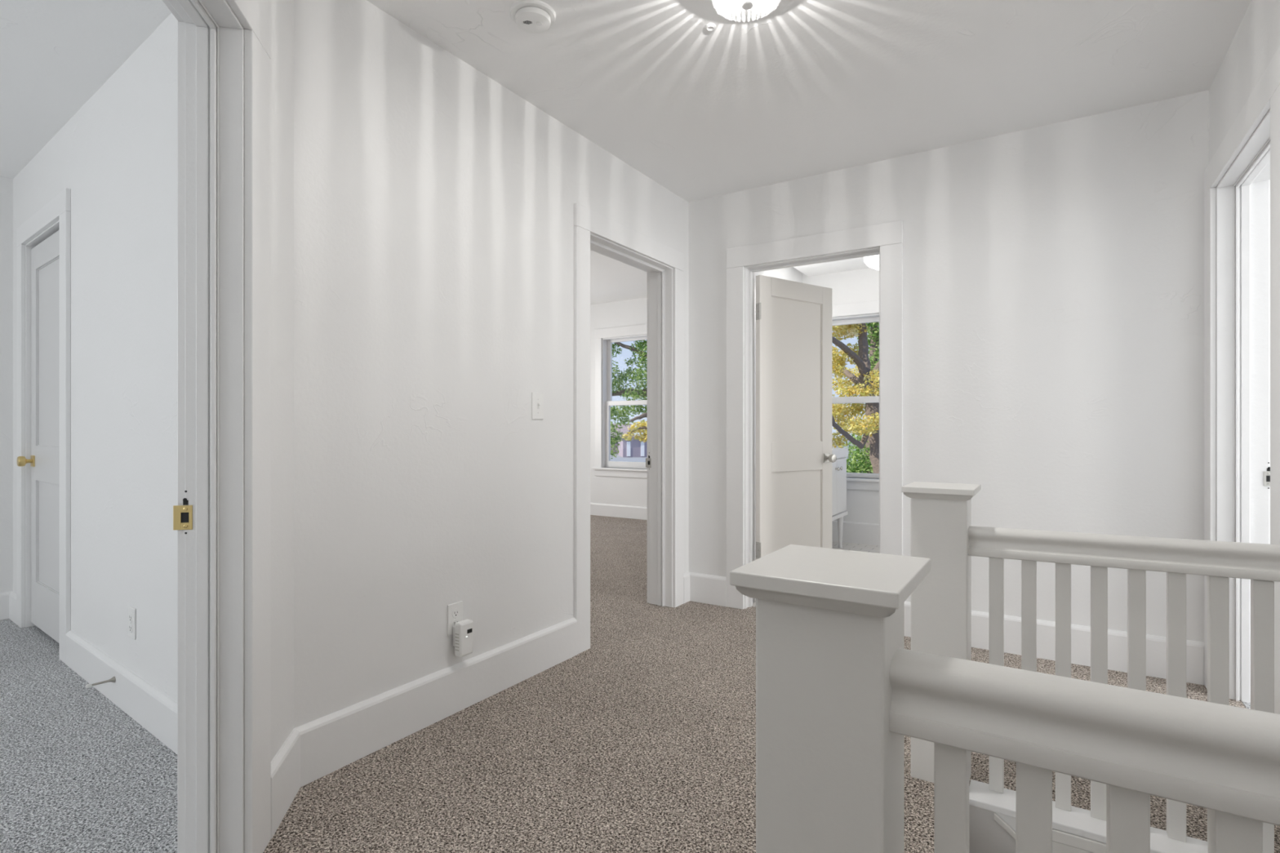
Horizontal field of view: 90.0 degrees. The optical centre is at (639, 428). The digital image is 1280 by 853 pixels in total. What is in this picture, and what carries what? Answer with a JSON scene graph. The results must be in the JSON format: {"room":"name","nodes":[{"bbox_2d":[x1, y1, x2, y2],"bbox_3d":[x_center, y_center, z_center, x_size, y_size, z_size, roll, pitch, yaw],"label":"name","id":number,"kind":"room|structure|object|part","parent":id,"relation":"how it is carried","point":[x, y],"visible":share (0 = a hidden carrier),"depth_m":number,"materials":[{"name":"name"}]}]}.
{"room":"upstairs landing","nodes":[
{"label":"upstairs landing","id":0,"kind":"room"},
{"bbox_2d":[0,176,13,592],"bbox_3d":[-4.666,-0.185,2.096,0.120,2.530,4.300,0,0,33],"label":"wall","id":1,"kind":"structure","parent":0,"point":[6,184],"depth_m":3.64,"materials":[{"name":"white paint"}]},
{"bbox_2d":[0,591,16,623],"bbox_3d":[-4.354,1.005,2.283,0.204,0.151,3.152,0,0,33],"label":"baseboard","id":2,"kind":"structure","parent":1,"relation":"attached to","point":[7,599],"depth_m":3.62,"materials":[{"name":"white paint"}]},
{"bbox_2d":[13,13,177,702],"bbox_3d":[-2.334,-0.185,2.810,3.057,2.530,0.120,0,0,36],"label":"wall","id":3,"kind":"structure","parent":0,"point":[117,155],"depth_m":2.52,"materials":[{"name":"white paint"}]},
{"bbox_2d":[16,187,71,663],"bbox_3d":[-3.001,-0.013,3.277,1.001,2.185,0.163,0,0,36],"label":"door","id":4,"kind":"structure","parent":3,"relation":"in","point":[43,242],"depth_m":3.34,"materials":[{"name":"white paint"}]},
{"bbox_3d":[-3.389,0.040,3.505,0.105,2.081,0.019,0,0,36],"label":"casing","id":5,"kind":"part","parent":4,"relation":"part of","materials":[{"name":"white paint"}]},
{"bbox_3d":[-3.296,0.174,3.430,0.055,0.055,0.057,0,0,36],"label":"knob","id":6,"kind":"part","parent":4,"relation":"part of","materials":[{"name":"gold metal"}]},
{"bbox_3d":[-3.029,-1.053,3.238,1.001,0.104,0.019,0,0,36],"label":"head casing","id":7,"kind":"part","parent":4,"relation":"part of","materials":[{"name":"white paint"}]},
{"bbox_3d":[-3.005,0.038,3.278,0.766,2.035,0.034,0,0,36],"label":"frame","id":8,"kind":"part","parent":4,"relation":"part of","materials":[{"name":"white paint"}]},
{"bbox_3d":[-3.005,0.548,3.278,0.550,0.545,0.020,0,0,36],"label":"panel","id":9,"kind":"part","parent":4,"relation":"part of","materials":[{"name":"white paint"}]},
{"bbox_3d":[-3.005,-0.382,3.278,0.550,0.945,0.020,0,0,36],"label":"panel","id":10,"kind":"part","parent":4,"relation":"part of","materials":[{"name":"white paint"}]},
{"bbox_3d":[-2.672,0.040,2.974,0.112,2.081,0.019,0,0,36],"label":"casing","id":11,"kind":"part","parent":4,"relation":"part of","materials":[{"name":"white paint"}]},
{"bbox_2d":[85,676,115,688],"bbox_3d":[-2.084,0.982,2.472,0.024,0.024,0.087,0,0,37],"label":"door stop","id":12,"kind":"object","parent":3,"relation":"attached to","point":[113,679],"visible":1,"depth_m":2.47,"materials":[{"name":"silver metal"}]},
{"bbox_3d":[-2.085,0.982,2.471,0.009,0.009,0.054,0,0,36],"label":"rod","id":13,"kind":"part","parent":12,"relation":"part of","materials":[{"name":"silver metal"}]},
{"bbox_2d":[65,630,177,754],"bbox_3d":[-1.911,1.005,2.411,1.781,0.151,0.019,0,0,36],"label":"baseboard","id":14,"kind":"structure","parent":3,"relation":"attached to","point":[157,713],"depth_m":2.43,"materials":[{"name":"white paint"}]},
{"bbox_2d":[128,605,136,639],"bbox_3d":[-1.933,0.738,2.434,0.072,0.117,0.009,0,0,36],"label":"power outlet","id":15,"kind":"object","parent":3,"relation":"attached to","point":[131,611],"visible":1,"depth_m":2.42,"materials":[{"name":"white plastic"}]},
{"bbox_2d":[128,623,132,632],"bbox_3d":[-1.935,0.757,2.431,0.034,0.034,0.002,0,0,36],"label":"socket","id":16,"kind":"object","parent":15,"relation":"attached to","point":[130,624],"depth_m":2.43,"materials":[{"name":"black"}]},
{"bbox_2d":[128,613,132,622],"bbox_3d":[-1.935,0.719,2.431,0.034,0.034,0.002,0,0,36],"label":"socket","id":17,"kind":"object","parent":15,"relation":"attached to","point":[130,614],"depth_m":2.43,"materials":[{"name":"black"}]},
{"bbox_2d":[270,0,293,760],"bbox_3d":[-0.943,-0.185,1.179,0.124,2.530,1.512,0,0,-12],"label":"wall","id":18,"kind":"structure","parent":0,"point":[282,59],"depth_m":1.83,"materials":[{"name":"white paint"}]},
{"bbox_2d":[161,0,271,852],"bbox_3d":[-0.927,-0.022,1.094,0.167,2.205,1.172,0,0,-12],"label":"door","id":19,"kind":"structure","parent":18,"relation":"in","point":[222,513],"depth_m":1.54,"materials":[{"name":"white paint"}]},
{"bbox_3d":[-0.995,-1.048,1.079,0.019,0.154,1.172,0,0,-12],"label":"head casing","id":20,"kind":"part","parent":19,"relation":"part of","materials":[{"name":"white paint"}]},
{"bbox_3d":[-1.106,0.054,1.588,0.019,2.051,0.130,0,0,-12],"label":"casing","id":21,"kind":"part","parent":19,"relation":"part of","materials":[{"name":"white paint"}]},
{"bbox_3d":[-1.085,0.211,1.519,0.040,0.058,0.002,0,0,-12],"label":"strike plate","id":22,"kind":"part","parent":19,"relation":"part of","materials":[{"name":"gold metal"}]},
{"bbox_3d":[-0.854,-1.048,1.110,0.019,0.154,1.172,0,0,-12],"label":"head casing","id":23,"kind":"part","parent":19,"relation":"part of","materials":[{"name":"white paint"}]},
{"bbox_3d":[-0.966,0.054,1.619,0.019,2.051,0.130,0,0,-12],"label":"casing","id":24,"kind":"part","parent":19,"relation":"part of","materials":[{"name":"white paint"}]},
{"bbox_2d":[293,0,688,728],"bbox_3d":[-0.402,-0.270,3.087,0.165,2.700,2.642,0,0,33],"label":"wall","id":25,"kind":"structure","parent":0,"point":[433,202],"depth_m":2.31,"materials":[{"name":"white paint"}]},
{"bbox_2d":[271,617,577,839],"bbox_3d":[-0.715,0.992,2.404,0.175,0.177,1.539,0,0,26],"label":"baseboard","id":26,"kind":"structure","parent":25,"relation":"attached to","point":[314,749],"depth_m":2.23,"materials":[{"name":"white paint"}]},
{"bbox_2d":[447,600,462,635],"bbox_3d":[-0.707,0.725,2.449,0.009,0.117,0.072,0,0,33],"label":"power outlet","id":27,"kind":"object","parent":25,"relation":"attached to","point":[455,611],"visible":0.71,"depth_m":2.44,"materials":[{"name":"white plastic"}]},
{"bbox_2d":[452,618,459,626],"bbox_3d":[-0.704,0.745,2.448,0.002,0.034,0.034,0,0,33],"label":"socket","id":28,"kind":"object","parent":27,"relation":"attached to","point":[454,620],"depth_m":2.44,"materials":[{"name":"white plastic"}]},
{"bbox_2d":[452,608,459,617],"bbox_3d":[-0.704,0.706,2.448,0.002,0.034,0.034,0,0,33],"label":"socket","id":29,"kind":"object","parent":27,"relation":"attached to","point":[455,612],"depth_m":2.45,"materials":[{"name":"white plastic"}]},
{"bbox_2d":[453,619,472,657],"bbox_3d":[-0.676,0.798,2.444,0.049,0.129,0.067,0,0,33],"label":"detector","id":30,"kind":"object","parent":25,"relation":"attached to","point":[462,630],"visible":1,"depth_m":2.42,"materials":[{"name":"white plastic"}]},
{"bbox_2d":[531,392,543,419],"bbox_3d":[-0.450,-0.101,2.842,0.018,0.118,0.073,0,0,33],"label":"light switch","id":31,"kind":"object","parent":25,"relation":"attached to","point":[537,398],"visible":1,"depth_m":2.84,"materials":[{"name":"white plastic"}]},
{"bbox_2d":[573,202,684,654],"bbox_3d":[-0.102,0.000,3.559,0.208,2.160,1.063,0,0,33],"label":"door","id":32,"kind":"structure","parent":25,"relation":"in","point":[593,231],"depth_m":3.87,"materials":[{"name":"white paint"}]},
{"bbox_3d":[-0.280,0.054,3.106,0.019,2.051,0.108,0,0,33],"label":"casing","id":33,"kind":"part","parent":32,"relation":"part of","materials":[{"name":"white paint"}]},
{"bbox_3d":[-0.023,-1.026,3.508,0.019,0.108,1.063,0,0,33],"label":"head casing","id":34,"kind":"part","parent":32,"relation":"part of","materials":[{"name":"white paint"}]},
{"bbox_3d":[0.079,0.054,4.010,0.019,2.051,0.108,0,0,33],"label":"casing","id":35,"kind":"part","parent":32,"relation":"part of","materials":[{"name":"white paint"}]},
{"bbox_3d":[0.051,0.211,3.955,0.040,0.058,0.002,0,0,33],"label":"strike plate","id":36,"kind":"part","parent":32,"relation":"part of","materials":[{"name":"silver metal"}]},
{"bbox_3d":[0.234,0.054,3.910,0.019,2.051,0.108,0,0,33],"label":"casing","id":37,"kind":"part","parent":32,"relation":"part of","materials":[{"name":"white paint"}]},
{"bbox_2d":[590,297,647,506],"bbox_3d":[0.087,-0.250,7.686,3.860,2.660,0.160,0,0,33],"label":"wall","id":38,"kind":"structure","parent":0,"point":[620,491],"depth_m":7.87,"materials":[{"name":"white paint"}]},
{"bbox_2d":[591,324,647,478],"bbox_3d":[-0.011,-0.327,7.718,1.270,1.823,0.210,0,0,33],"label":"window","id":39,"kind":"structure","parent":38,"relation":"in","point":[603,347],"depth_m":7.95,"materials":[{"name":"white paint"}]},
{"bbox_3d":[-0.515,-0.322,7.965,0.095,1.603,0.019,0,0,33],"label":"casing","id":40,"kind":"part","parent":39,"relation":"part of","materials":[{"name":"white paint"}]},
{"bbox_3d":[-0.011,0.492,7.718,1.270,0.024,0.210,0,0,33],"label":"sill","id":41,"kind":"part","parent":39,"relation":"part of","materials":[{"name":"white paint"}]},
{"bbox_3d":[-0.047,-1.181,7.663,1.230,0.115,0.022,0,0,33],"label":"head casing","id":42,"kind":"part","parent":39,"relation":"part of","materials":[{"name":"white paint"}]},
{"bbox_3d":[-0.004,0.068,7.729,0.992,0.824,0.035,0,0,33],"label":"sash","id":43,"kind":"part","parent":39,"relation":"part of","materials":[{"name":"white paint"}]},
{"bbox_3d":[0.017,-0.697,7.762,0.992,0.818,0.035,0,0,33],"label":"sash","id":44,"kind":"part","parent":39,"relation":"part of","materials":[{"name":"white paint"}]},
{"bbox_2d":[590,249,647,304],"bbox_3d":[-1.268,-1.660,5.531,4.100,0.200,5.150,0,0,33],"label":"ceiling","id":45,"kind":"structure","parent":0,"point":[611,280],"depth_m":6.77,"materials":[{"name":"white paint"}]},
{"bbox_2d":[590,502,647,519],"bbox_3d":[-1.265,1.005,5.583,3.850,0.151,4.840,0,0,33],"label":"baseboard","id":46,"kind":"structure","parent":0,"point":[598,509],"depth_m":7.79,"materials":[{"name":"white paint"}]},
{"bbox_2d":[0,0,1251,202],"bbox_3d":[-1.700,-1.530,1.527,5.790,0.200,6.540,0,0,33],"label":"ceiling","id":47,"kind":"structure","parent":0,"point":[780,91],"depth_m":2.53,"materials":[{"name":"white paint"}]},
{"bbox_2d":[510,0,555,33],"bbox_3d":[-0.369,-1.411,2.207,0.156,0.039,0.156,0,0,0],"label":"smoke detector","id":48,"kind":"object","parent":47,"relation":"attached to","point":[533,16],"visible":1,"depth_m":2.17,"materials":[{"name":"white plastic"}]},
{"bbox_2d":[705,23,715,31],"bbox_3d":[0.251,-1.427,2.277,0.040,0.006,0.040,0,0,33],"label":"plug","id":49,"kind":"object","parent":47,"relation":"attached to","point":[709,27],"visible":1,"depth_m":2.27,"materials":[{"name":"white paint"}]},
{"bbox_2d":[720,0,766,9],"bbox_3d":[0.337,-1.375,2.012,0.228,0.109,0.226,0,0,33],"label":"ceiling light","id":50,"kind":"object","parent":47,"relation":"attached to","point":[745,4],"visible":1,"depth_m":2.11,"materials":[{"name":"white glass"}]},
{"bbox_2d":[0,515,1279,852],"bbox_3d":[0.086,1.188,2.082,10.100,0.224,9.400,0,0,33],"label":"floor","id":51,"kind":"structure","parent":0,"point":[642,740],"depth_m":2.07,"materials":[{"name":"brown carpet"}]},
{"bbox_2d":[831,448,848,547],"bbox_3d":[1.512,0.625,5.669,0.533,0.901,0.644,0,0,33],"label":"bathroom vanity","id":52,"kind":"object","parent":51,"relation":"on","point":[839,466],"visible":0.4,"depth_m":5.63,"materials":[{"name":"white paint"}]},
{"bbox_3d":[1.618,0.501,5.420,0.018,0.473,0.302,0,0,33],"label":"cabinet door","id":53,"kind":"part","parent":52,"relation":"part of","materials":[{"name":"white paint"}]},
{"bbox_2d":[831,448,848,457],"bbox_3d":[1.503,0.214,5.675,0.511,0.079,0.644,0,0,33],"label":"countertop","id":54,"kind":"structure","parent":52,"relation":"on","point":[839,452],"depth_m":5.61,"materials":[{"name":"white paint"}]},
{"bbox_3d":[1.504,0.763,5.675,0.505,0.034,0.636,0,0,33],"label":"plinth moulding","id":55,"kind":"part","parent":52,"relation":"part of","materials":[{"name":"white paint"}]},
{"bbox_3d":[1.813,0.927,5.791,0.056,0.297,0.056,0,0,33],"label":"leg","id":56,"kind":"part","parent":52,"relation":"part of","materials":[{"name":"white paint"}]},
{"bbox_3d":[1.783,0.501,5.678,0.018,0.473,0.302,0,0,33],"label":"cabinet door","id":57,"kind":"part","parent":52,"relation":"part of","materials":[{"name":"white paint"}]},
{"bbox_2d":[729,544,1279,852],"bbox_3d":[0.552,0.639,0.651,0.904,0.922,0.223,0,0,33],"label":"stair railing","id":58,"kind":"object","parent":51,"relation":"on","point":[839,691],"visible":1,"depth_m":0.73,"materials":[{"name":"white paint"}]},
{"bbox_3d":[0.255,0.205,0.839,0.192,0.018,0.204,0,0,33],"label":"cap moulding","id":59,"kind":"part","parent":58,"relation":"part of","materials":[{"name":"white paint"}]},
{"bbox_3d":[0.245,0.646,0.824,0.158,0.872,0.122,0,0,33],"label":"newel post","id":60,"kind":"part","parent":58,"relation":"part of","materials":[{"name":"white paint"}]},
{"bbox_3d":[0.617,0.316,0.589,0.728,0.084,0.077,0,0,33],"label":"handrail","id":61,"kind":"part","parent":58,"relation":"part of","materials":[{"name":"white paint"}]},
{"bbox_2d":[901,481,1279,852],"bbox_3d":[1.265,0.639,1.808,0.951,0.922,0.224,0,0,33],"label":"stair railing","id":62,"kind":"object","parent":51,"relation":"on","point":[942,531],"visible":0.76,"depth_m":1.77,"materials":[{"name":"white paint"}]},
{"bbox_3d":[0.948,0.205,2.010,0.192,0.018,0.204,0,0,33],"label":"cap moulding","id":63,"kind":"part","parent":62,"relation":"part of","materials":[{"name":"white paint"}]},
{"bbox_3d":[0.938,0.646,1.995,0.158,0.872,0.122,0,0,33],"label":"newel post","id":64,"kind":"part","parent":62,"relation":"part of","materials":[{"name":"white paint"}]},
{"bbox_3d":[1.312,1.090,1.716,0.772,0.020,0.119,0,0,33],"label":"board","id":65,"kind":"part","parent":62,"relation":"part of","materials":[{"name":"white paint"}]},
{"bbox_3d":[1.331,0.335,1.748,0.775,0.094,0.077,0,0,33],"label":"handrail","id":66,"kind":"part","parent":62,"relation":"part of","materials":[{"name":"white paint"}]},
{"bbox_2d":[754,266,802,559],"bbox_3d":[0.929,-0.250,5.348,0.100,2.660,2.600,0,0,33],"label":"wall","id":67,"kind":"structure","parent":0,"point":[790,273],"depth_m":5.30,"materials":[{"name":"white paint"}]},
{"bbox_2d":[793,257,869,275],"bbox_3d":[2.259,-1.607,4.456,2.999,0.225,2.659,0,0,33],"label":"ceiling","id":68,"kind":"structure","parent":0,"point":[855,264],"depth_m":5.93,"materials":[{"name":"white paint"}]},
{"bbox_2d":[863,254,879,270],"bbox_3d":[2.054,-1.406,5.287,0.390,0.178,0.390,0,0,33],"label":"bathroom ceiling light","id":69,"kind":"object","parent":68,"relation":"attached to","point":[873,261],"visible":0.12,"depth_m":5.25,"materials":[{"name":"white plastic"}]},
{"bbox_2d":[802,267,879,524],"bbox_3d":[2.906,-0.250,5.561,3.100,2.660,0.160,0,0,33],"label":"wall","id":70,"kind":"structure","parent":0,"point":[857,286],"depth_m":6.02,"materials":[{"name":"white paint"}]},
{"bbox_2d":[831,300,879,490],"bbox_3d":[2.168,-0.306,6.003,1.150,1.753,0.210,0,0,33],"label":"window","id":71,"kind":"structure","parent":70,"relation":"in","point":[867,308],"depth_m":6.03,"materials":[{"name":"white paint"}]},
{"bbox_3d":[2.196,-0.648,6.047,0.872,0.806,0.035,0,0,33],"label":"sash","id":72,"kind":"part","parent":71,"relation":"part of","materials":[{"name":"white paint"}]},
{"bbox_3d":[2.175,0.080,6.014,0.872,0.770,0.035,0,0,33],"label":"sash","id":73,"kind":"part","parent":71,"relation":"part of","materials":[{"name":"white paint"}]},
{"bbox_3d":[2.132,-1.125,5.948,1.110,0.115,0.022,0,0,33],"label":"head casing","id":74,"kind":"part","parent":71,"relation":"part of","materials":[{"name":"white paint"}]},
{"bbox_3d":[2.168,0.477,6.003,1.150,0.024,0.210,0,0,33],"label":"sill","id":75,"kind":"part","parent":71,"relation":"part of","materials":[{"name":"white paint"}]},
{"bbox_2d":[831,520,879,545],"bbox_3d":[2.732,0.980,5.447,2.830,0.200,0.220,0,0,33],"label":"baseboard","id":76,"kind":"structure","parent":70,"relation":"attached to","point":[852,532],"depth_m":6.00,"materials":[{"name":"white paint"}]},
{"bbox_2d":[688,89,1208,641],"bbox_3d":[1.448,-0.270,3.392,2.622,2.700,0.135,0,0,33],"label":"wall","id":77,"kind":"structure","parent":0,"point":[1053,274],"depth_m":3.04,"materials":[{"name":"white paint"}]},
{"bbox_2d":[684,572,726,606],"bbox_3d":[0.394,0.992,3.929,0.267,0.177,0.096,0,0,33],"label":"baseboard","id":78,"kind":"structure","parent":77,"relation":"attached to","point":[706,588],"depth_m":3.95,"materials":[{"name":"white paint"}]},
{"bbox_2d":[726,220,902,609],"bbox_3d":[1.143,-0.005,3.920,1.006,2.170,0.733,0,0,33],"label":"door","id":79,"kind":"structure","parent":77,"relation":"in","point":[794,457],"depth_m":3.88,"materials":[{"name":"white paint"}]},
{"bbox_3d":[0.574,0.054,3.860,0.112,2.051,0.019,0,0,33],"label":"casing","id":80,"kind":"part","parent":79,"relation":"part of","materials":[{"name":"white paint"}]},
{"bbox_3d":[0.715,0.738,3.887,0.002,0.100,0.031,0,0,-35],"label":"hinge plate","id":81,"kind":"part","parent":79,"relation":"part of","materials":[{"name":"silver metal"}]},
{"bbox_3d":[0.715,-0.712,3.887,0.002,0.100,0.031,0,0,-35],"label":"hinge plate","id":82,"kind":"part","parent":79,"relation":"part of","materials":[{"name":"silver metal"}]},
{"bbox_3d":[0.992,0.068,4.077,0.670,2.000,0.036,0,0,-35],"label":"frame","id":83,"kind":"part","parent":79,"relation":"part of","materials":[{"name":"white paint"}]},
{"bbox_3d":[0.992,0.543,4.077,0.474,0.550,0.022,0,0,-35],"label":"panel","id":84,"kind":"part","parent":79,"relation":"part of","materials":[{"name":"white paint"}]},
{"bbox_3d":[0.992,-0.367,4.077,0.474,0.900,0.022,0,0,-35],"label":"panel","id":85,"kind":"part","parent":79,"relation":"part of","materials":[{"name":"white paint"}]},
{"bbox_3d":[0.951,-1.031,3.619,1.006,0.118,0.019,0,0,33],"label":"head casing","id":86,"kind":"part","parent":79,"relation":"part of","materials":[{"name":"white paint"}]},
{"bbox_3d":[1.250,0.193,4.191,0.055,0.055,0.057,0,0,-35],"label":"knob","id":87,"kind":"part","parent":79,"relation":"part of","materials":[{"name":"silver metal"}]},
{"bbox_3d":[1.327,0.054,3.378,0.112,2.051,0.019,0,0,33],"label":"casing","id":88,"kind":"part","parent":79,"relation":"part of","materials":[{"name":"white paint"}]},
{"bbox_2d":[904,601,1204,684],"bbox_3d":[1.885,0.992,3.020,1.214,0.177,0.021,0,0,33],"label":"baseboard","id":89,"kind":"structure","parent":77,"relation":"attached to","point":[1156,646],"depth_m":2.92,"materials":[{"name":"white paint"}]},
{"bbox_2d":[968,804,1053,852],"bbox_3d":[2.016,2.540,0.502,3.345,2.880,1.380,0,0,33],"label":"wall","id":90,"kind":"structure","parent":0,"point":[986,835],"depth_m":1.85,"materials":[{"name":"white paint"}]},
{"bbox_2d":[993,812,1106,852],"bbox_3d":[2.336,2.135,0.993,3.135,2.068,0.016,0,0,33],"label":"trim","id":91,"kind":"structure","parent":90,"relation":"attached to","point":[1062,842],"depth_m":1.74,"materials":[{"name":"white paint"}]},
{"bbox_2d":[1208,0,1279,162],"bbox_3d":[0.715,-0.185,-0.060,0.135,2.530,6.470,0,0,33],"label":"wall","id":92,"kind":"structure","parent":0,"point":[1255,42],"depth_m":2.22,"materials":[{"name":"white paint"}]},
{"bbox_2d":[1204,45,1279,714],"bbox_3d":[2.169,-0.003,2.190,0.198,2.165,1.070,0,0,33],"label":"door","id":93,"kind":"structure","parent":92,"relation":"in","point":[1242,180],"depth_m":2.53,"materials":[{"name":"white paint"}]},
{"bbox_3d":[2.351,0.052,2.639,0.019,2.056,0.118,0,0,33],"label":"casing","id":94,"kind":"part","parent":93,"relation":"part of","materials":[{"name":"white paint"}]},
{"bbox_3d":[2.094,-1.031,2.238,0.019,0.108,1.070,0,0,33],"label":"head casing","id":95,"kind":"part","parent":93,"relation":"part of","materials":[{"name":"white paint"}]},
{"bbox_3d":[2.457,0.195,2.493,0.040,0.058,0.002,0,0,33],"label":"strike plate","id":96,"kind":"part","parent":93,"relation":"part of","materials":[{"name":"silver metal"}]},
{"bbox_3d":[2.497,0.052,2.545,0.019,2.056,0.118,0,0,33],"label":"casing","id":97,"kind":"part","parent":93,"relation":"part of","materials":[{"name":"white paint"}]},
{"bbox_3d":[1.837,0.052,1.836,0.019,2.056,0.115,0,0,33],"label":"casing","id":98,"kind":"part","parent":93,"relation":"part of","materials":[{"name":"white paint"}]},
{"label":"outside","id":99,"kind":"structure","parent":0,"visible":0},
{"bbox_2d":[610,437,863,465],"bbox_3d":[46.426,4.430,165.296,420.000,0.300,311.500,0,0,33],"label":"ground","id":100,"kind":"structure","parent":99,"point":[618,458],"depth_m":92.55,"materials":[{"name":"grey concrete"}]},
{"bbox_2d":[610,423,634,453],"bbox_3d":[-7.097,1.680,112.747,11.200,5.200,10.200,0,0,6],"label":"house","id":101,"kind":"structure","parent":100,"relation":"on","point":[624,429],"depth_m":109.28,"materials":[{"name":"grey"}]},
{"bbox_2d":[610,339,647,458],"bbox_3d":[-0.338,0.336,17.005,4.534,7.920,1.982,0,0,1],"label":"tree","id":102,"kind":"object","parent":100,"relation":"on","point":[636,393],"visible":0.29,"depth_m":16.96,"materials":[{"name":"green plant"}]},
{"bbox_2d":[618,435,647,457],"bbox_3d":[1.738,2.705,100.354,10.200,3.150,8.600,0,0,-7],"label":"building","id":103,"kind":"structure","parent":100,"relation":"on","point":[633,448],"depth_m":96.05,"materials":[{"name":"grey"}]},
{"bbox_3d":[-1.701,3.030,95.880,0.560,2.200,0.060,0,0,-7],"label":"garage door","id":104,"kind":"part","parent":103,"relation":"part of","materials":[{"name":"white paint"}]},
{"bbox_3d":[0.384,3.030,96.132,0.560,2.200,0.060,0,0,-7],"label":"garage door","id":105,"kind":"part","parent":103,"relation":"part of","materials":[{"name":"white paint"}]},
{"bbox_2d":[622,419,647,442],"bbox_3d":[0.430,2.000,15.508,1.729,4.568,0.869,0,0,5],"label":"autumn tree","id":106,"kind":"object","parent":100,"relation":"on","point":[640,426],"visible":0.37,"depth_m":15.49,"materials":[{"name":"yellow plant"}]},
{"bbox_2d":[831,323,879,473],"bbox_3d":[4.171,0.488,13.115,3.672,7.588,2.502,0,0,-31],"label":"autumn tree","id":107,"kind":"object","parent":100,"relation":"on","point":[868,379],"visible":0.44,"depth_m":12.88,"materials":[{"name":"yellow plant"}]},
{"bbox_2d":[839,321,879,473],"bbox_3d":[7.817,-0.780,21.046,5.246,10.148,3.149,0,0,5],"label":"tree","id":108,"kind":"object","parent":100,"relation":"on","point":[864,465],"visible":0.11,"depth_m":20.74,"materials":[{"name":"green plant"}]}
]}

